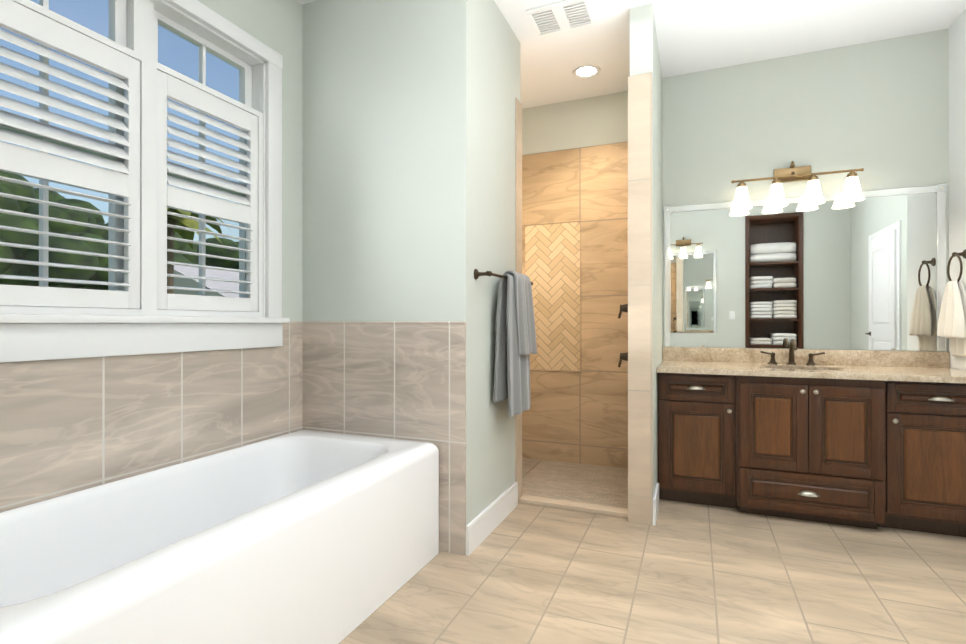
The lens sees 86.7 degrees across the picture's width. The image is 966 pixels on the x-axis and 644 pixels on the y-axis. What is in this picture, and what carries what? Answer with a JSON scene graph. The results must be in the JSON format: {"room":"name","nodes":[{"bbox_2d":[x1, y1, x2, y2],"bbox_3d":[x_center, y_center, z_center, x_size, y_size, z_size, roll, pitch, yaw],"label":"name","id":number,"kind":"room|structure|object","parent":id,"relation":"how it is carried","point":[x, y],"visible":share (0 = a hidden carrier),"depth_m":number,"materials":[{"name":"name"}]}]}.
{"room":"bathroom","nodes":[
{"label":"bathroom","id":0,"kind":"room"},
{"bbox_2d":[164,0,301,321],"bbox_3d":[-1.314,-0.316,2.200,0.160,2.830,4.900,0,0,22],"label":"wall","id":1,"kind":"structure","parent":0,"point":[276,25],"depth_m":2.69,"materials":[{"name":"paint"}]},
{"bbox_2d":[0,0,289,362],"bbox_3d":[-1.355,-0.621,2.028,0.215,1.490,1.390,0,0,22],"label":"window","id":2,"kind":"structure","parent":1,"relation":"in","point":[25,337],"depth_m":2.17,"materials":[{"name":"white wood"}]},
{"bbox_2d":[0,0,262,316],"bbox_3d":[-1.359,-0.653,2.030,0.137,1.258,1.144,0,0,22],"label":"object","id":3,"kind":"object","parent":2,"relation":"attached to","point":[139,174],"visible":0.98,"depth_m":1.96,"materials":[{"name":"white wood"}]},
{"bbox_2d":[0,322,303,511],"bbox_3d":[-1.469,0.548,1.598,0.012,1.102,2.570,0,0,22],"label":"tile wainscot","id":4,"kind":"structure","parent":1,"relation":"attached to","point":[67,426],"depth_m":1.94,"materials":[{"name":"beige tile"}]},
{"bbox_2d":[304,321,465,555],"bbox_3d":[-0.521,0.549,2.588,0.948,1.102,0.015,0,0,22],"label":"tile wainscot","id":5,"kind":"structure","parent":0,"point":[394,380],"depth_m":2.54,"materials":[{"name":"beige tile"}]},
{"bbox_2d":[302,0,519,524],"bbox_3d":[-0.376,-0.315,2.981,0.978,2.830,0.820,0,0,22],"label":"wall","id":6,"kind":"structure","parent":0,"point":[408,160],"depth_m":2.61,"materials":[{"name":"paint"}]},
{"bbox_2d":[466,482,517,555],"bbox_3d":[0.064,1.030,2.743,0.016,0.140,0.723,0,0,22],"label":"baseboard","id":7,"kind":"structure","parent":6,"relation":"attached to","point":[486,522],"depth_m":2.66,"materials":[{"name":"white wood"}]},
{"bbox_2d":[474,269,536,418],"bbox_3d":[0.158,0.116,2.801,0.145,0.786,0.747,0,0,22],"label":"towel rail","id":8,"kind":"object","parent":6,"relation":"attached to","point":[515,333],"visible":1,"depth_m":2.74,"materials":[{"name":"grey fabric"}]},
{"bbox_2d":[493,274,530,418],"bbox_3d":[0.171,0.124,2.832,0.130,0.774,0.408,0,0,22],"label":"towel","id":9,"kind":"object","parent":8,"relation":"hanging from","point":[512,330],"depth_m":2.74,"materials":[{"name":"grey fabric"}]},
{"bbox_2d":[494,271,536,355],"bbox_3d":[0.188,-0.045,2.867,0.144,0.468,0.388,0,0,22],"label":"towel","id":10,"kind":"object","parent":8,"relation":"hanging from","point":[517,333],"depth_m":2.74,"materials":[{"name":"grey fabric"}]},
{"bbox_2d":[297,0,965,108],"bbox_3d":[0.536,-1.782,1.493,4.400,0.100,5.000,0,0,22],"label":"ceiling","id":11,"kind":"structure","parent":0,"point":[697,35],"depth_m":3.07,"materials":[{"name":"paint"}]},
{"bbox_2d":[526,0,595,36],"bbox_3d":[0.443,-1.723,2.894,0.340,0.014,0.270,0,0,22],"label":"fan","id":12,"kind":"object","parent":11,"relation":"attached to","point":[558,17],"visible":1,"depth_m":2.88,"materials":[{"name":"white plastic"}]},
{"bbox_2d":[572,64,599,78],"bbox_3d":[0.713,-1.724,3.529,0.190,0.010,0.190,0,0,22],"label":"recessed light","id":13,"kind":"object","parent":11,"relation":"in","point":[586,71],"visible":1,"depth_m":3.53,"materials":[{"name":"white plastic"}]},
{"bbox_2d":[630,3,661,495],"bbox_3d":[1.038,-0.315,3.220,0.120,2.830,0.919,0,0,22],"label":"wall","id":14,"kind":"structure","parent":0,"point":[644,55],"depth_m":2.92,"materials":[{"name":"paint"}]},
{"bbox_2d":[519,495,627,517],"bbox_3d":[0.531,1.086,3.022,0.647,0.028,0.080,0,0,22],"label":"sill","id":15,"kind":"structure","parent":14,"relation":"attached to","point":[577,506],"depth_m":3.00,"materials":[{"name":"tile"}]},
{"bbox_2d":[623,75,646,522],"bbox_3d":[0.998,-0.125,3.292,0.008,2.450,1.038,0,0,22],"label":"shower wall tile","id":16,"kind":"structure","parent":14,"relation":"attached to","point":[635,149],"depth_m":2.80,"materials":[{"name":"beige tile"}]},
{"bbox_2d":[653,483,658,525],"bbox_3d":[0.986,1.030,2.913,0.016,0.140,0.315,0,0,22],"label":"baseboard","id":17,"kind":"structure","parent":14,"relation":"attached to","point":[655,503],"depth_m":2.82,"materials":[{"name":"white wood"}]},
{"bbox_2d":[339,460,965,643],"bbox_3d":[0.536,1.149,1.490,4.400,0.100,5.000,0,0,22],"label":"floor","id":18,"kind":"structure","parent":0,"point":[678,573],"depth_m":2.13,"materials":[{"name":"tile"}]},
{"bbox_2d":[0,430,438,643],"bbox_3d":[-0.938,0.834,1.770,0.838,0.530,1.815,0,0,22],"label":"bathtub","id":19,"kind":"object","parent":18,"relation":"on","point":[307,537],"visible":1,"depth_m":1.68,"materials":[{"name":"white ceramic"}]},
{"bbox_2d":[522,458,627,508],"bbox_3d":[0.133,1.097,3.338,1.627,0.006,1.612,0,0,22],"label":"mosaic shower floor","id":20,"kind":"structure","parent":18,"relation":"on","point":[592,484],"depth_m":3.49,"materials":[{"name":"tile"}]},
{"bbox_2d":[657,371,965,536],"bbox_3d":[1.884,0.700,3.021,1.589,0.800,0.638,0,0,22],"label":"bathroom vanity","id":21,"kind":"object","parent":18,"relation":"on","point":[871,439],"depth_m":2.75,"materials":[{"name":"brown wood"}]},
{"bbox_2d":[657,359,965,378],"bbox_3d":[1.886,0.285,3.026,1.589,0.034,0.628,0,0,22],"label":"countertop","id":22,"kind":"structure","parent":21,"relation":"on","point":[667,364],"depth_m":2.89,"materials":[{"name":"beige stone"}]},
{"bbox_2d":[761,339,824,366],"bbox_3d":[1.937,0.188,3.195,0.355,0.162,0.163,0,0,22],"label":"faucet","id":23,"kind":"object","parent":22,"relation":"on","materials":[{"name":"brown metal"}]},
{"bbox_2d":[797,367,808,370],"bbox_3d":[1.856,0.375,3.001,0.447,0.170,0.323,0,0,22],"label":"sink","id":24,"kind":"object","parent":22,"relation":"in","point":[798,368],"depth_m":3.12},
{"bbox_2d":[522,29,948,360],"bbox_3d":[1.538,-0.314,3.658,4.000,2.830,0.270,0,0,22],"label":"wall","id":25,"kind":"structure","parent":0,"point":[878,111],"depth_m":3.32,"materials":[{"name":"paint"}]},
{"bbox_2d":[524,220,581,372],"bbox_3d":[0.545,-0.199,4.038,0.470,1.178,0.006,0,0,22],"label":"wall tile","id":26,"kind":"structure","parent":25,"relation":"attached to","point":[553,261],"depth_m":4.03,"materials":[{"name":"beige tile"}]},
{"bbox_2d":[515,136,650,471],"bbox_3d":[0.442,-0.124,4.089,1.645,2.450,0.008,0,0,22],"label":"shower wall tile","id":27,"kind":"structure","parent":25,"relation":"attached to","point":[598,411],"depth_m":3.92,"materials":[{"name":"beige tile"}]},
{"bbox_2d":[618,304,627,318],"bbox_3d":[0.691,-0.056,2.645,0.067,0.079,0.361,0,0,22],"label":"shower valve","id":28,"kind":"object","parent":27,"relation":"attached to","point":[624,308],"depth_m":2.94,"materials":[{"name":"brown metal"}]},
{"bbox_2d":[618,352,627,366],"bbox_3d":[0.690,0.188,2.645,0.067,0.064,0.361,0,0,22],"label":"shower valve","id":29,"kind":"object","parent":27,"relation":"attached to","point":[623,356],"depth_m":2.94,"materials":[{"name":"brown metal"}]},
{"bbox_2d":[731,161,864,210],"bbox_3d":[1.972,-0.891,3.242,0.726,0.302,0.167,0,0,22],"label":"sconce","id":30,"kind":"object","parent":25,"relation":"attached to","point":[852,192],"visible":1,"depth_m":3.23,"materials":[{"name":"white glass"}]},
{"bbox_2d":[664,183,947,350],"bbox_3d":[2.001,-0.321,3.307,1.575,0.987,0.023,0,0,22],"label":"mirror","id":31,"kind":"object","parent":25,"relation":"attached to","point":[868,272],"visible":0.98,"depth_m":3.27,"materials":[{"name":"clear glass"}]},
{"bbox_2d":[663,347,948,366],"bbox_3d":[2.002,0.222,3.307,1.589,0.093,0.020,0,0,22],"label":"backsplash","id":32,"kind":"structure","parent":25,"relation":"attached to","point":[711,355],"depth_m":3.22,"materials":[{"name":"beige stone"}]},
{"bbox_2d":[948,9,965,370],"bbox_3d":[2.855,-0.315,2.617,0.510,2.830,0.650,0,0,22],"label":"wall","id":33,"kind":"structure","parent":0,"point":[957,134],"depth_m":2.91,"materials":[{"name":"paint"}]},
{"bbox_2d":[937,249,965,356],"bbox_3d":[2.617,-0.106,2.839,0.099,0.592,0.272,0,0,22],"label":"towel ring","id":34,"kind":"object","parent":33,"relation":"attached to","point":[952,322],"visible":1,"depth_m":2.81,"materials":[{"name":"beige fabric"}]},
{"label":"outside","id":35,"kind":"structure","parent":0,"visible":0},
{"bbox_3d":[-51.672,2.437,37.515,119.800,0.200,150.000,0,0,22],"label":"ground","id":36,"kind":"structure","parent":35,"visible":0},
{"bbox_2d":[0,171,238,296],"bbox_3d":[-20.073,-2.715,32.707,32.232,10.114,44.442,0,0,22],"label":"garden","id":37,"kind":"object","parent":36,"relation":"on","point":[31,224],"depth_m":21.61,"materials":[{"name":"green plant"}]}
]}

